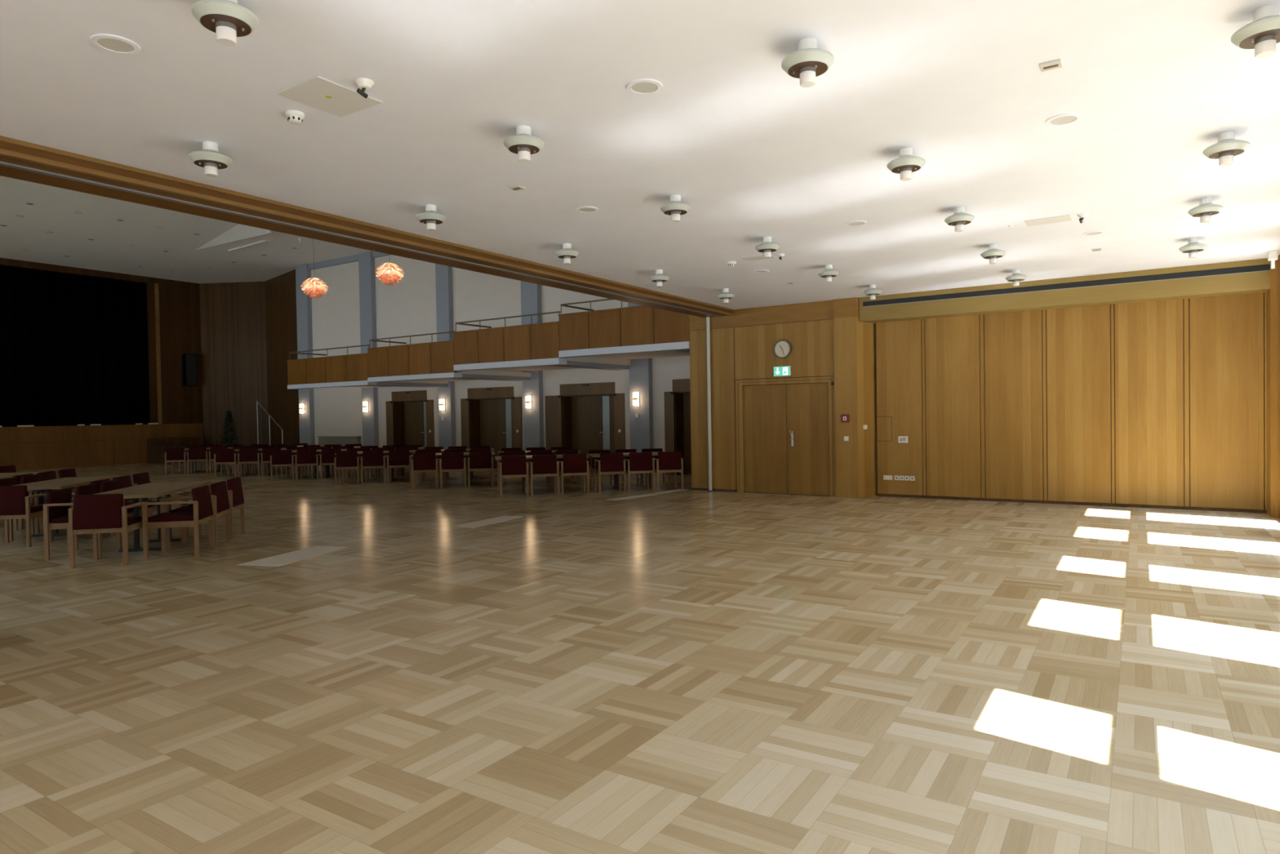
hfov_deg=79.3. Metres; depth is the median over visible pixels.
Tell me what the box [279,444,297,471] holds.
armchair
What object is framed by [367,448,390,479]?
armchair
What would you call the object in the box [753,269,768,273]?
ceiling speaker
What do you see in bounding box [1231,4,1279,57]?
ceiling lamp
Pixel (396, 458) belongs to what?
armchair
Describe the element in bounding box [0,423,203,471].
wall
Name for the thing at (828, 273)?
ceiling lamp
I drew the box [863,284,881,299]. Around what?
ceiling lamp
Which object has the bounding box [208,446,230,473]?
armchair
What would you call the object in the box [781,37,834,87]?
ceiling lamp
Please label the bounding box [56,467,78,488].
armchair
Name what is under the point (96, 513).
armchair
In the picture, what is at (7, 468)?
armchair
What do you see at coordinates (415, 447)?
armchair
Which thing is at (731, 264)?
smoke detector
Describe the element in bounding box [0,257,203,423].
wall
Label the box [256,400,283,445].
stair handrail
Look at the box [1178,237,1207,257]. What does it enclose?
ceiling lamp
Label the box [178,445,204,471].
armchair
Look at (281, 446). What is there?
armchair
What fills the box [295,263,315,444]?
trim
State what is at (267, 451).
armchair
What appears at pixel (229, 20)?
ceiling lamp
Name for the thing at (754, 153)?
ceiling
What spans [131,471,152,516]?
armchair
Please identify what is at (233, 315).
wall
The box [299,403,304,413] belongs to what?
wall sconce
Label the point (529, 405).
wall sconce
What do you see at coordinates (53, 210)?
ceiling
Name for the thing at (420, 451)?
armchair
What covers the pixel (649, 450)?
armchair
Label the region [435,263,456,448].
trim
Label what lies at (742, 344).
wall
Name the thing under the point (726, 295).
ceiling lamp
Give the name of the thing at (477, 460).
armchair
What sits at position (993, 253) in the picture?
ceiling lamp
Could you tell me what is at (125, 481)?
armchair
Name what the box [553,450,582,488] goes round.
armchair
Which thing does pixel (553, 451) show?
dining table
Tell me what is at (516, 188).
outlet
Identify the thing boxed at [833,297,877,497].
pillar
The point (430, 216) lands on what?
ceiling lamp
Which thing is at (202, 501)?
armchair
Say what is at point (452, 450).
armchair
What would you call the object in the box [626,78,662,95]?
ceiling speaker
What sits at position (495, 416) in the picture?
door
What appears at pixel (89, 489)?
armchair
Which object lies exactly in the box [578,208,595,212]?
speaker grille
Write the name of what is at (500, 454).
armchair
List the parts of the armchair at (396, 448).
backrest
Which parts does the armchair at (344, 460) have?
leg, leg, backrest, seat frame, leg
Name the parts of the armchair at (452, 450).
backrest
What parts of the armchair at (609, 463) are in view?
leg, leg, seat frame, backrest, leg, leg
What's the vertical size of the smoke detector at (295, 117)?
0.062 m
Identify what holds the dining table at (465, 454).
on the floor
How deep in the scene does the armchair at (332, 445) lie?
23.88 m
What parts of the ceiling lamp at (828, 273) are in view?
lamp shade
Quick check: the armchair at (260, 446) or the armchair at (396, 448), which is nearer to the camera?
the armchair at (396, 448)
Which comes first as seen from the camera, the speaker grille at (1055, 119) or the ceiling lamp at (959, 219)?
the speaker grille at (1055, 119)
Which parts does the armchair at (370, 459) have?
leg, leg, backrest, seat frame, leg, leg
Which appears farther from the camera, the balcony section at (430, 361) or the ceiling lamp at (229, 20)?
the balcony section at (430, 361)
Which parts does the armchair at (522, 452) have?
backrest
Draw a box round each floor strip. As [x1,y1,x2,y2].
[236,545,347,566]
[452,515,522,528]
[608,493,656,500]
[653,488,687,493]
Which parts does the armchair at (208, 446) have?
backrest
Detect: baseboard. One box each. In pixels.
[691,487,737,492]
[877,493,1266,513]
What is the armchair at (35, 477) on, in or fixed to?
on the floor
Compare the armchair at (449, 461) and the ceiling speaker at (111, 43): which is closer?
the ceiling speaker at (111, 43)
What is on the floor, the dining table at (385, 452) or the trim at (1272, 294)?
the dining table at (385, 452)
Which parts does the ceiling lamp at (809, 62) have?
lamp shade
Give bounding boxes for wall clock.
[773,339,791,358]
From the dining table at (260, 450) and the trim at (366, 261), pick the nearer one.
the dining table at (260, 450)
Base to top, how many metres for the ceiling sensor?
0.229 m
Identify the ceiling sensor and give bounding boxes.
[1267,250,1278,268]
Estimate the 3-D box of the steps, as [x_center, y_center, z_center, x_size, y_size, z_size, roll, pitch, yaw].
[-18.126,0.896,30.330,1.108,0.960,1.770,0,1,33]
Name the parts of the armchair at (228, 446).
backrest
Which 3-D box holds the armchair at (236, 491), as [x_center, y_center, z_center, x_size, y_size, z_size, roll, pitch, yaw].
[-5.823,1.112,10.598,0.615,0.804,0.576,-1,1,-12]
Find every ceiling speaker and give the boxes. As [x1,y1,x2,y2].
[89,33,141,55]
[575,206,598,213]
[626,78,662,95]
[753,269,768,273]
[845,220,866,226]
[1044,112,1081,126]
[1082,230,1105,235]
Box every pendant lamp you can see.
[300,253,328,298]
[375,262,404,285]
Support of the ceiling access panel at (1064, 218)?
attached to the ceiling at (754, 153)
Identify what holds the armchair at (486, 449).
on the floor
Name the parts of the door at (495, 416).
glass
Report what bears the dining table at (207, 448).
on the floor
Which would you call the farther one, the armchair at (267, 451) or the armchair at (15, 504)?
the armchair at (267, 451)
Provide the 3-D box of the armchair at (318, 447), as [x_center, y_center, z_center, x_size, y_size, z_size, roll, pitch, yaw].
[-9.089,0.974,21.759,0.576,0.804,0.615,-1,1,-12]
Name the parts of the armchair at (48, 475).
backrest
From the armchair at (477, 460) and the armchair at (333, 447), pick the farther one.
the armchair at (333, 447)
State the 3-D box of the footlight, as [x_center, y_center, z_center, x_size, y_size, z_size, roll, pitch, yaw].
[-21.226,-0.035,26.693,0.090,0.045,0.450,0,1,33]
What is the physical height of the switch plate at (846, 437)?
0.085 m
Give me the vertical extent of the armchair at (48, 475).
0.804 m
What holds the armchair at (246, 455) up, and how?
on the floor
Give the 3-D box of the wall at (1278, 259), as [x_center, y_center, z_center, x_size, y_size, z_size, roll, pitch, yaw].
[4.721,-0.373,4.202,0.120,3.650,17.400,0,1,33]
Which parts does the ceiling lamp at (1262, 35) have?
lamp shade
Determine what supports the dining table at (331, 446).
on the floor
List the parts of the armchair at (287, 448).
backrest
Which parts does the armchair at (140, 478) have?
backrest, leg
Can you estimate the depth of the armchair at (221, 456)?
21.78 m
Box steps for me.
[146,436,204,463]
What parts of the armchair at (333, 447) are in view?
backrest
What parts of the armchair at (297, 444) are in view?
backrest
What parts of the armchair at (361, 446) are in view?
backrest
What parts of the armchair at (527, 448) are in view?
backrest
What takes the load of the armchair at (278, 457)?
on the floor
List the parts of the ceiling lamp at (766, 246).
lamp shade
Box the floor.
[0,461,1279,853]
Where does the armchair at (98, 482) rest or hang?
on the floor
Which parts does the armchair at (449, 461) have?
leg, backrest, seat frame, leg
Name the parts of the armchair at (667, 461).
leg, leg, seat frame, backrest, leg, leg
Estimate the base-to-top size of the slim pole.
3.536 m
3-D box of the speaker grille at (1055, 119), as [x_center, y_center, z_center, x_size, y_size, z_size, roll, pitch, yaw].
[3.017,-2.190,5.505,0.172,0.004,0.172,0,1,33]
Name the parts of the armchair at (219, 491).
leg, seat, leg, armrest, armrest, leg, backrest, seat frame, leg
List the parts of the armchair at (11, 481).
backrest, leg, leg, seat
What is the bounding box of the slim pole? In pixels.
[706,316,713,491]
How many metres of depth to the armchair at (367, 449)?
20.74 m
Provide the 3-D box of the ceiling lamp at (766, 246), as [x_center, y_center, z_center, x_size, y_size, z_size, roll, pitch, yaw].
[1.498,-2.112,9.101,0.286,0.233,0.286,0,1,28]
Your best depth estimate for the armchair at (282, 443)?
25.48 m
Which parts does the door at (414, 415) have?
glass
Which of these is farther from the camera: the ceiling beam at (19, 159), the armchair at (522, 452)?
the armchair at (522, 452)
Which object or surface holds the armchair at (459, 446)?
on the floor
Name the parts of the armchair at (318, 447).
backrest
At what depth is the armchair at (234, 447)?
23.32 m
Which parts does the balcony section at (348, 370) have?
balcony panel, balcony panel, cap rail, handrail, balcony panel, balcony panel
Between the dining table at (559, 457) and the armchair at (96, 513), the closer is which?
the armchair at (96, 513)
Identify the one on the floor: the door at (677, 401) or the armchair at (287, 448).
the armchair at (287, 448)
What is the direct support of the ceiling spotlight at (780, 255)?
attached to the ceiling at (754, 153)
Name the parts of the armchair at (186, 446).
backrest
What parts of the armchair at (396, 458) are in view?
leg, leg, backrest, seat frame, leg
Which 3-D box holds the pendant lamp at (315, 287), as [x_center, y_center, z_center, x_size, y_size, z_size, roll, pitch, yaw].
[-7.969,-4.481,18.858,0.620,2.665,0.620,-1,1,22]
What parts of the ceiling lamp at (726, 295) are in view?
lamp shade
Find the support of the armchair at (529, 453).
on the floor
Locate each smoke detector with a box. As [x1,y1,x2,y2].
[284,110,304,124]
[727,261,736,266]
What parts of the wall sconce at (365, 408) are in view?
plate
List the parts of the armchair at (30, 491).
leg, leg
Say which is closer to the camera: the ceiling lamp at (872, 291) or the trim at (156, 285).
the ceiling lamp at (872, 291)
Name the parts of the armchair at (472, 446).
backrest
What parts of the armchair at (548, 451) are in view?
backrest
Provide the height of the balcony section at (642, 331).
1.237 m
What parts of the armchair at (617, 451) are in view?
backrest, leg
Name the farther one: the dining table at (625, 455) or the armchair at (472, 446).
the armchair at (472, 446)
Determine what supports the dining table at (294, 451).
on the floor
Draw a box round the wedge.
[195,223,271,252]
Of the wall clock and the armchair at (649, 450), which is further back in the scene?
the armchair at (649, 450)
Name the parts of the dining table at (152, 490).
under rail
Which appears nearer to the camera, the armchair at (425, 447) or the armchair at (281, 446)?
the armchair at (425, 447)
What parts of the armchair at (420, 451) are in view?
leg, backrest, leg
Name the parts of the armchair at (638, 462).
leg, seat frame, backrest, leg, leg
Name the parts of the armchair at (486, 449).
backrest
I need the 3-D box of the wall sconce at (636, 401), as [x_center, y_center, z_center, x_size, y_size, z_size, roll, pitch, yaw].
[-0.110,-0.734,20.268,0.147,0.400,0.147,0,1,33]
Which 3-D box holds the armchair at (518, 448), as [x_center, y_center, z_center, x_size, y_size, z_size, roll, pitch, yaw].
[-3.140,0.926,18.945,0.576,0.804,0.615,-1,1,-12]
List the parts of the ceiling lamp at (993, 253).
lamp shade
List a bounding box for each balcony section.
[287,344,448,389]
[367,330,531,382]
[453,311,631,371]
[558,298,689,359]
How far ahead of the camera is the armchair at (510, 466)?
15.37 m
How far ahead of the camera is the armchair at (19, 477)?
11.95 m
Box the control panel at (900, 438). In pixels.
[897,435,907,442]
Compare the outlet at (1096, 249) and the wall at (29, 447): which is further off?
the wall at (29, 447)
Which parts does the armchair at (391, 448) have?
backrest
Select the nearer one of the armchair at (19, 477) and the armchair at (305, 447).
the armchair at (19, 477)
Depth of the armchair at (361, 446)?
22.24 m
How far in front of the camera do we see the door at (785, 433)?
14.92 m
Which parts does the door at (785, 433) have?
handle plate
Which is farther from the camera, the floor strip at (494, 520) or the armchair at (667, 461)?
the armchair at (667, 461)
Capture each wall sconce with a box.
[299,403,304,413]
[362,400,368,412]
[439,398,445,410]
[525,395,532,408]
[632,391,639,406]
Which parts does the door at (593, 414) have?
glass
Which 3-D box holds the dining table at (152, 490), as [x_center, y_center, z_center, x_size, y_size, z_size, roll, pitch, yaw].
[-6.277,1.159,9.962,0.800,0.745,1.900,-1,1,-12]
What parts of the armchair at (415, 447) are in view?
backrest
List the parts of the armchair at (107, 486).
backrest, seat, seat frame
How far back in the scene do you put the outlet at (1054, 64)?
4.61 m
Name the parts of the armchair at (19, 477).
backrest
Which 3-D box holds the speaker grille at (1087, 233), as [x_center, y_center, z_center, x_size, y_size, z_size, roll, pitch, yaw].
[5.359,-2.290,9.122,0.172,0.004,0.172,0,1,33]
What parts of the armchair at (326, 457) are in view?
leg, leg, seat frame, backrest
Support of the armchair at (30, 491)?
on the floor
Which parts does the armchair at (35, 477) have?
leg, backrest, leg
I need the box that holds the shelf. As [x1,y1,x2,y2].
[316,435,361,437]
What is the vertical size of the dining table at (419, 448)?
0.745 m
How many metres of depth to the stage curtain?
28.37 m
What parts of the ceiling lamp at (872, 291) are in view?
lamp shade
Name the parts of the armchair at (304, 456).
leg, leg, backrest, seat frame, leg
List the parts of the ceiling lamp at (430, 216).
lamp shade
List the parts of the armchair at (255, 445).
backrest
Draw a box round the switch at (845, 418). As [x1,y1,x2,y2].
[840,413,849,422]
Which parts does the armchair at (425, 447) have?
backrest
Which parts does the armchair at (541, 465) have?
leg, leg, backrest, seat frame, leg, leg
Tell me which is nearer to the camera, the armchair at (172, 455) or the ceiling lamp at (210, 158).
the ceiling lamp at (210, 158)
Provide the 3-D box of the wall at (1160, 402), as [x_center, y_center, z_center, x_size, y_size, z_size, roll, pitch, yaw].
[6.970,-0.556,12.791,6.000,3.650,0.252,0,1,33]
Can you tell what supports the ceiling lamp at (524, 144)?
attached to the ceiling at (754, 153)
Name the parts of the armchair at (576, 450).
backrest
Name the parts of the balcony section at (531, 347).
balcony panel, balcony panel, cap rail, handrail, balcony panel, balcony panel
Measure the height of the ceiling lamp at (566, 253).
0.233 m
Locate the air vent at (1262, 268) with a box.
[862,264,1270,306]
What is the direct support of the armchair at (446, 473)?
on the floor
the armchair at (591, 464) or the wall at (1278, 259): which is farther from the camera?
the armchair at (591, 464)
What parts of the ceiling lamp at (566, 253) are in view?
lamp shade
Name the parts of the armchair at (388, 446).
backrest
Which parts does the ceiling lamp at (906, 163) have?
lamp shade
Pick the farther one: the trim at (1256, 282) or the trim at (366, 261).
the trim at (366, 261)
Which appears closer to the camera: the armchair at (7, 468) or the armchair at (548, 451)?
the armchair at (7, 468)
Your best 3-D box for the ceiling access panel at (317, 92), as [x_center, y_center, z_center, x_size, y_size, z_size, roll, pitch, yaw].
[-1.978,-2.098,4.929,0.430,0.009,0.470,0,1,33]
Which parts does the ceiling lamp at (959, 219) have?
lamp shade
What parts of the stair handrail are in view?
rail post, rail post, sloping rail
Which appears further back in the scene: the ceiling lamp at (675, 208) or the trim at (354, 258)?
the trim at (354, 258)
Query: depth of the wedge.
22.86 m
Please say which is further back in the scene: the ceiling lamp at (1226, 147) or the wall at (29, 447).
the wall at (29, 447)
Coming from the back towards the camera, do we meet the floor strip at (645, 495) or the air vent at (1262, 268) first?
the floor strip at (645, 495)
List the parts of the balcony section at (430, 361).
balcony panel, balcony panel, cap rail, handrail, balcony panel, balcony panel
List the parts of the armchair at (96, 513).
leg, leg, backrest, seat frame, leg, seat, armrest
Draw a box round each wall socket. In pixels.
[899,475,904,479]
[904,475,909,480]
[910,475,915,480]
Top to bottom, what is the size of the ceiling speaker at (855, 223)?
0.010 m
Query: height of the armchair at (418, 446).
0.804 m
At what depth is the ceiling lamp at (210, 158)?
5.67 m
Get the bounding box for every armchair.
[0,464,17,472]
[0,471,56,524]
[0,477,57,533]
[0,484,53,547]
[8,489,34,541]
[13,473,35,528]
[18,474,78,529]
[43,487,121,559]
[44,478,115,542]
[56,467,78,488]
[68,493,147,568]
[71,475,133,533]
[71,483,142,551]
[99,479,157,542]
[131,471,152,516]
[140,484,213,559]
[163,480,230,550]
[164,447,192,474]
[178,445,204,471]
[183,476,244,541]
[186,446,213,473]
[200,444,225,471]
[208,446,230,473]
[213,448,242,477]
[222,444,245,469]
[226,446,253,474]
[236,445,261,472]
[237,448,265,476]
[247,444,268,470]
[248,445,274,474]
[260,447,283,475]
[267,443,289,469]
[270,449,298,480]
[276,445,294,472]
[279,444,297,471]
[280,447,306,477]
[288,443,307,467]
[289,446,315,475]
[294,448,322,479]
[302,444,319,471]
[304,446,327,476]
[312,446,333,474]
[320,448,346,479]
[323,444,341,470]
[328,446,352,475]
[333,450,362,484]
[336,445,355,473]
[342,448,367,480]
[345,444,361,446]
[350,448,374,478]
[356,445,379,475]
[360,450,387,484]
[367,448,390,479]
[374,447,398,477]
[379,444,399,474]
[386,449,413,483]
[394,447,416,477]
[398,446,419,476]
[404,444,422,472]
[411,453,439,489]
[415,449,440,485]
[419,448,441,481]
[422,446,443,478]
[439,452,466,488]
[443,448,466,484]
[444,448,467,480]
[447,445,466,477]
[467,448,492,482]
[467,451,493,487]
[471,445,491,475]
[471,447,490,479]
[497,452,522,491]
[497,455,528,496]
[501,447,520,451]
[502,450,524,486]
[524,447,549,480]
[525,451,553,489]
[528,454,559,495]
[530,449,551,482]
[551,446,574,479]
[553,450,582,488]
[557,448,579,484]
[557,453,589,494]
[586,449,614,488]
[593,453,626,493]
[613,448,643,486]
[622,452,654,492]
[640,448,670,485]
[650,451,683,490]
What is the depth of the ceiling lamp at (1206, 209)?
7.65 m
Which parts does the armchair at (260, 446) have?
backrest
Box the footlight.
[17,425,34,426]
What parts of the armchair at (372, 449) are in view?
backrest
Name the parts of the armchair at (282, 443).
backrest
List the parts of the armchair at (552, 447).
backrest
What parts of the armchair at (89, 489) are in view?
leg, backrest, leg, seat, seat frame, leg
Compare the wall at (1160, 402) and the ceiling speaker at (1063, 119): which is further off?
the wall at (1160, 402)
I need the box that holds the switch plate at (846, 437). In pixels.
[844,435,848,440]
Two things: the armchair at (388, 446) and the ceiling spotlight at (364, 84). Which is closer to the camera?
the ceiling spotlight at (364, 84)
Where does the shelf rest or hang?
attached to the radiator
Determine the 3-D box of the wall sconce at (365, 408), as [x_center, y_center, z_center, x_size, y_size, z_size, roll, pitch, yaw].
[-9.334,-0.686,26.241,0.147,0.400,0.147,0,1,33]
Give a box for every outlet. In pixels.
[507,185,525,191]
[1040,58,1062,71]
[1091,248,1101,251]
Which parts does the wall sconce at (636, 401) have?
lamp shade, lamp shade, plate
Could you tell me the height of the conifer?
2.008 m
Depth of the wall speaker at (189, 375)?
31.02 m
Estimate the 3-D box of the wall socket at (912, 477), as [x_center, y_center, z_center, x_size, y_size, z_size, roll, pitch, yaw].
[4.933,0.930,13.992,0.082,0.082,0.018,0,1,33]
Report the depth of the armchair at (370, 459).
18.90 m
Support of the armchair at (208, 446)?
on the floor
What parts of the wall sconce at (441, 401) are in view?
plate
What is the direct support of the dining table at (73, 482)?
on the floor
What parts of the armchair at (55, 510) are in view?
leg, seat frame, backrest, armrest, seat, leg, leg, leg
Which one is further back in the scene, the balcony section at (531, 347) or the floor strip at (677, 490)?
the balcony section at (531, 347)
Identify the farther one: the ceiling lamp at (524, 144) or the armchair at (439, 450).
the armchair at (439, 450)
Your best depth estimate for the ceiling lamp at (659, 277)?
11.01 m
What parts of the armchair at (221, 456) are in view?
leg, leg, backrest, seat frame, leg, leg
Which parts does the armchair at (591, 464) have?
leg, backrest, leg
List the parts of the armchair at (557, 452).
backrest, leg, leg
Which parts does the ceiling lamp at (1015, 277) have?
lamp shade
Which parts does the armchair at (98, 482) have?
leg, backrest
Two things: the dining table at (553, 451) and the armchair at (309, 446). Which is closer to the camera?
the dining table at (553, 451)
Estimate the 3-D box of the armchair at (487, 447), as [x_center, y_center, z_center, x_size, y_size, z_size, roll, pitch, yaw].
[-4.055,0.928,19.720,0.576,0.804,0.615,-1,1,-12]
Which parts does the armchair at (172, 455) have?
leg, backrest, seat frame, leg, leg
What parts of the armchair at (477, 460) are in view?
leg, seat frame, backrest, leg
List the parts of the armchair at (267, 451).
leg, leg, backrest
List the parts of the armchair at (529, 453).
backrest, leg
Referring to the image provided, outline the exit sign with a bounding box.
[773,365,791,376]
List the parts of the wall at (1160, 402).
wall panel, wall panel, wall panel, wall panel, wall panel, wall panel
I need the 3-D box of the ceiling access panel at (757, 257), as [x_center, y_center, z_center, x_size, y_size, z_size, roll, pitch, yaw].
[1.580,-2.247,10.259,0.400,0.008,0.240,0,1,33]
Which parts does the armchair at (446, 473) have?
leg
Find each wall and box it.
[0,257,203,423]
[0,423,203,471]
[199,281,269,447]
[265,269,299,445]
[311,254,689,475]
[688,300,834,489]
[875,292,1266,509]
[1277,254,1279,518]
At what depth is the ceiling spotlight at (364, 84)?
4.69 m
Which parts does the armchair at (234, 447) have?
backrest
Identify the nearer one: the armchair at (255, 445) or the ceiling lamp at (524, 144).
the ceiling lamp at (524, 144)
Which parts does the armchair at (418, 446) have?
backrest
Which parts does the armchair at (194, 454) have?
leg, leg, backrest, seat frame, leg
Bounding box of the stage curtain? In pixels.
[0,265,150,426]
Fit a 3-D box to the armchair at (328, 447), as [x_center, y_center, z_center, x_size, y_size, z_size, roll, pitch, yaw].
[-9.220,0.962,22.593,0.576,0.804,0.615,-1,1,-12]
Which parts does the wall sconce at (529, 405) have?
lamp shade, lamp shade, plate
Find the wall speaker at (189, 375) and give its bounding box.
[182,353,197,386]
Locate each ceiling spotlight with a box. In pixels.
[355,78,373,98]
[778,253,785,260]
[1077,213,1088,223]
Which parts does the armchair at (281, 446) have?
backrest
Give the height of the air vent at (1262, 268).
0.096 m
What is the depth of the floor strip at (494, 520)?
11.68 m
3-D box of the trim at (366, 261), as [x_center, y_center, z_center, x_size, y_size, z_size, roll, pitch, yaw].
[-9.236,-2.309,26.334,0.619,7.218,0.190,0,1,33]
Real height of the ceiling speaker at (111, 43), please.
0.010 m
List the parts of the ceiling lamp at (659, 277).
lamp shade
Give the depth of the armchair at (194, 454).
23.50 m
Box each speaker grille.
[97,38,134,52]
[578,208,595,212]
[631,82,657,93]
[848,222,864,225]
[1050,115,1076,124]
[1086,231,1102,235]
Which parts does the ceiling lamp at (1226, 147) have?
lamp shade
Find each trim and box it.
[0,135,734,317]
[154,283,162,424]
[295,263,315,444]
[307,251,390,270]
[358,251,378,447]
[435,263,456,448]
[520,280,543,450]
[627,302,653,475]
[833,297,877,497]
[858,257,1270,323]
[1266,260,1277,516]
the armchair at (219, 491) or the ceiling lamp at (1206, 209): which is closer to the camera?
the ceiling lamp at (1206, 209)
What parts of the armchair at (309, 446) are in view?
backrest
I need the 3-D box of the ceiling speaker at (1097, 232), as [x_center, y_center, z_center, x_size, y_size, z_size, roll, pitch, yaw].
[5.359,-2.288,9.122,0.230,0.010,0.230,0,1,33]
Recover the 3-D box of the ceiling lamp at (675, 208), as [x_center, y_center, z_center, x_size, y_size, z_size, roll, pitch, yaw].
[0.335,-2.063,7.305,0.286,0.233,0.286,-1,1,-13]
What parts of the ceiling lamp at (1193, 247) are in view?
lamp shade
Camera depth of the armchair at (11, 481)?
11.26 m
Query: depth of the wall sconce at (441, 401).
24.20 m
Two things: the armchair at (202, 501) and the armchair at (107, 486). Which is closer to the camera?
the armchair at (202, 501)
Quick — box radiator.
[316,435,361,446]
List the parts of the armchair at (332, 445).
backrest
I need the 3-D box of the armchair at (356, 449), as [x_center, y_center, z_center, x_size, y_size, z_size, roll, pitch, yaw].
[-7.415,0.975,20.131,0.576,0.804,0.615,-1,1,-12]
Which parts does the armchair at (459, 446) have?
backrest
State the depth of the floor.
4.69 m
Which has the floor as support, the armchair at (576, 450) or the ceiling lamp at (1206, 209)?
the armchair at (576, 450)
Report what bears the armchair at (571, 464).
on the floor
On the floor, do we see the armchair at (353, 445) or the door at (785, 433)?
the armchair at (353, 445)
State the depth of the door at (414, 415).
25.85 m
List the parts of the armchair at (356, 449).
leg, backrest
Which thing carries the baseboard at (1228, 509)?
attached to the wall at (1160, 402)
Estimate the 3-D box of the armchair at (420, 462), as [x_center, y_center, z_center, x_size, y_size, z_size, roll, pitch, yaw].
[-4.845,0.979,17.451,0.576,0.804,0.615,-1,1,-12]
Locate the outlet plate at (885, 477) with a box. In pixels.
[883,475,892,479]
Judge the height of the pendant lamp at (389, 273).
2.630 m
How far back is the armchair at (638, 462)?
15.91 m
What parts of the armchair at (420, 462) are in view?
leg, leg, seat frame, backrest, leg, leg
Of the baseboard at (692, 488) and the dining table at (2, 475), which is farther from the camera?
the baseboard at (692, 488)
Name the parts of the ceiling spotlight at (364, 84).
spot arm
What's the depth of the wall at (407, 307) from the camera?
24.84 m
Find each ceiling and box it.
[0,0,1279,309]
[0,175,373,283]
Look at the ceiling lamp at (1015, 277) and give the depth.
11.46 m
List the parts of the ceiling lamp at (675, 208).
lamp shade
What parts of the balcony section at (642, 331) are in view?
balcony panel, handrail, cap rail, balcony panel, balcony panel, balcony panel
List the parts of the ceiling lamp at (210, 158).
lamp shade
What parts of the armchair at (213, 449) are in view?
leg, backrest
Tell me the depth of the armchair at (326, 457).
20.51 m
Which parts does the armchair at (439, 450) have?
backrest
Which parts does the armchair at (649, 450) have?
leg, backrest, leg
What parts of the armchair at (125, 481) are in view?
backrest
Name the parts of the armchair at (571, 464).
leg, leg, seat frame, backrest, leg, leg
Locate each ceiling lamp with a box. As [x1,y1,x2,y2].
[188,141,232,177]
[191,0,258,46]
[415,204,446,231]
[503,125,544,162]
[555,243,578,264]
[648,269,669,287]
[660,195,690,222]
[717,288,734,303]
[755,236,779,257]
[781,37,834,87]
[817,264,839,282]
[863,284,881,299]
[886,147,924,181]
[944,206,974,231]
[980,244,1005,264]
[1005,269,1026,286]
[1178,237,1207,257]
[1187,197,1223,223]
[1202,131,1249,166]
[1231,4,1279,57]
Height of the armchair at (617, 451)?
0.804 m
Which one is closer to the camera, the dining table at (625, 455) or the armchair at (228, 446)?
the dining table at (625, 455)
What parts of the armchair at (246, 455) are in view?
leg, leg, backrest, seat frame, leg, leg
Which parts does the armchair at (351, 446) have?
backrest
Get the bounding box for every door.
[386,390,434,447]
[460,386,522,467]
[545,382,625,454]
[664,378,691,475]
[735,375,835,496]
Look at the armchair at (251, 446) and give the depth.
23.84 m
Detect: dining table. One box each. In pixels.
[0,471,40,523]
[12,475,120,537]
[93,480,210,551]
[184,447,233,472]
[234,448,286,475]
[291,448,346,478]
[315,446,359,472]
[334,449,417,481]
[370,447,424,475]
[409,451,495,485]
[440,448,493,478]
[494,453,588,493]
[497,449,580,454]
[586,451,658,489]
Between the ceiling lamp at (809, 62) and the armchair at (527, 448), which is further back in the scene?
the armchair at (527, 448)
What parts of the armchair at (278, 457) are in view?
leg, leg, backrest, seat frame, leg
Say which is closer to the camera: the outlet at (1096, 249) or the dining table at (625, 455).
the outlet at (1096, 249)
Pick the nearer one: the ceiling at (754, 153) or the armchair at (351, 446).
the ceiling at (754, 153)
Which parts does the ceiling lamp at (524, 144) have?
lamp shade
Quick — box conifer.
[218,409,239,446]
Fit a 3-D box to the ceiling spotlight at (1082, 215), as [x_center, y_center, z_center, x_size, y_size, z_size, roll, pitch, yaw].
[4.731,-2.224,8.244,0.110,0.087,0.110,-1,1,13]
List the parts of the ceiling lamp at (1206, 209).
lamp shade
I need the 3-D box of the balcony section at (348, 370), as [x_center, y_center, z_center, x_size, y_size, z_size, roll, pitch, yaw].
[-8.403,-1.774,23.900,3.803,1.136,3.005,0,1,33]
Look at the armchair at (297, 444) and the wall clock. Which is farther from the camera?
the armchair at (297, 444)
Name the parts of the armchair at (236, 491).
leg, leg, leg, backrest, seat frame, leg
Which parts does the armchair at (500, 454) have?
leg, backrest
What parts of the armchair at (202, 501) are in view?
leg, leg, armrest, seat, seat frame, armrest, leg, backrest, leg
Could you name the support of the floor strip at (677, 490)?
on the floor
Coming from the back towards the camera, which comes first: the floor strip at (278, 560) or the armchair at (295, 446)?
the armchair at (295, 446)
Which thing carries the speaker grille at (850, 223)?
attached to the ceiling speaker at (855, 223)
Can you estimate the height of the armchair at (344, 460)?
0.804 m
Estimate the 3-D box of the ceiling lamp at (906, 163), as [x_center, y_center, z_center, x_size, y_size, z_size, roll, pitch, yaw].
[2.100,-2.071,6.102,0.286,0.233,0.286,0,1,28]
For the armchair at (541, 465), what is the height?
0.804 m
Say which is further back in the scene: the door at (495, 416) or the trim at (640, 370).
the door at (495, 416)
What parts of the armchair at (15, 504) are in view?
leg, backrest, seat frame, leg, armrest, seat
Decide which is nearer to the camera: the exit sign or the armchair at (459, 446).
the exit sign
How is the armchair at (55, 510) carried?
on the floor
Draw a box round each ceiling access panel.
[275,75,382,117]
[741,254,776,261]
[1024,214,1071,226]
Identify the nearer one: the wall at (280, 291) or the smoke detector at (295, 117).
the smoke detector at (295, 117)
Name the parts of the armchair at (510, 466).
leg, leg, backrest, seat frame, leg, leg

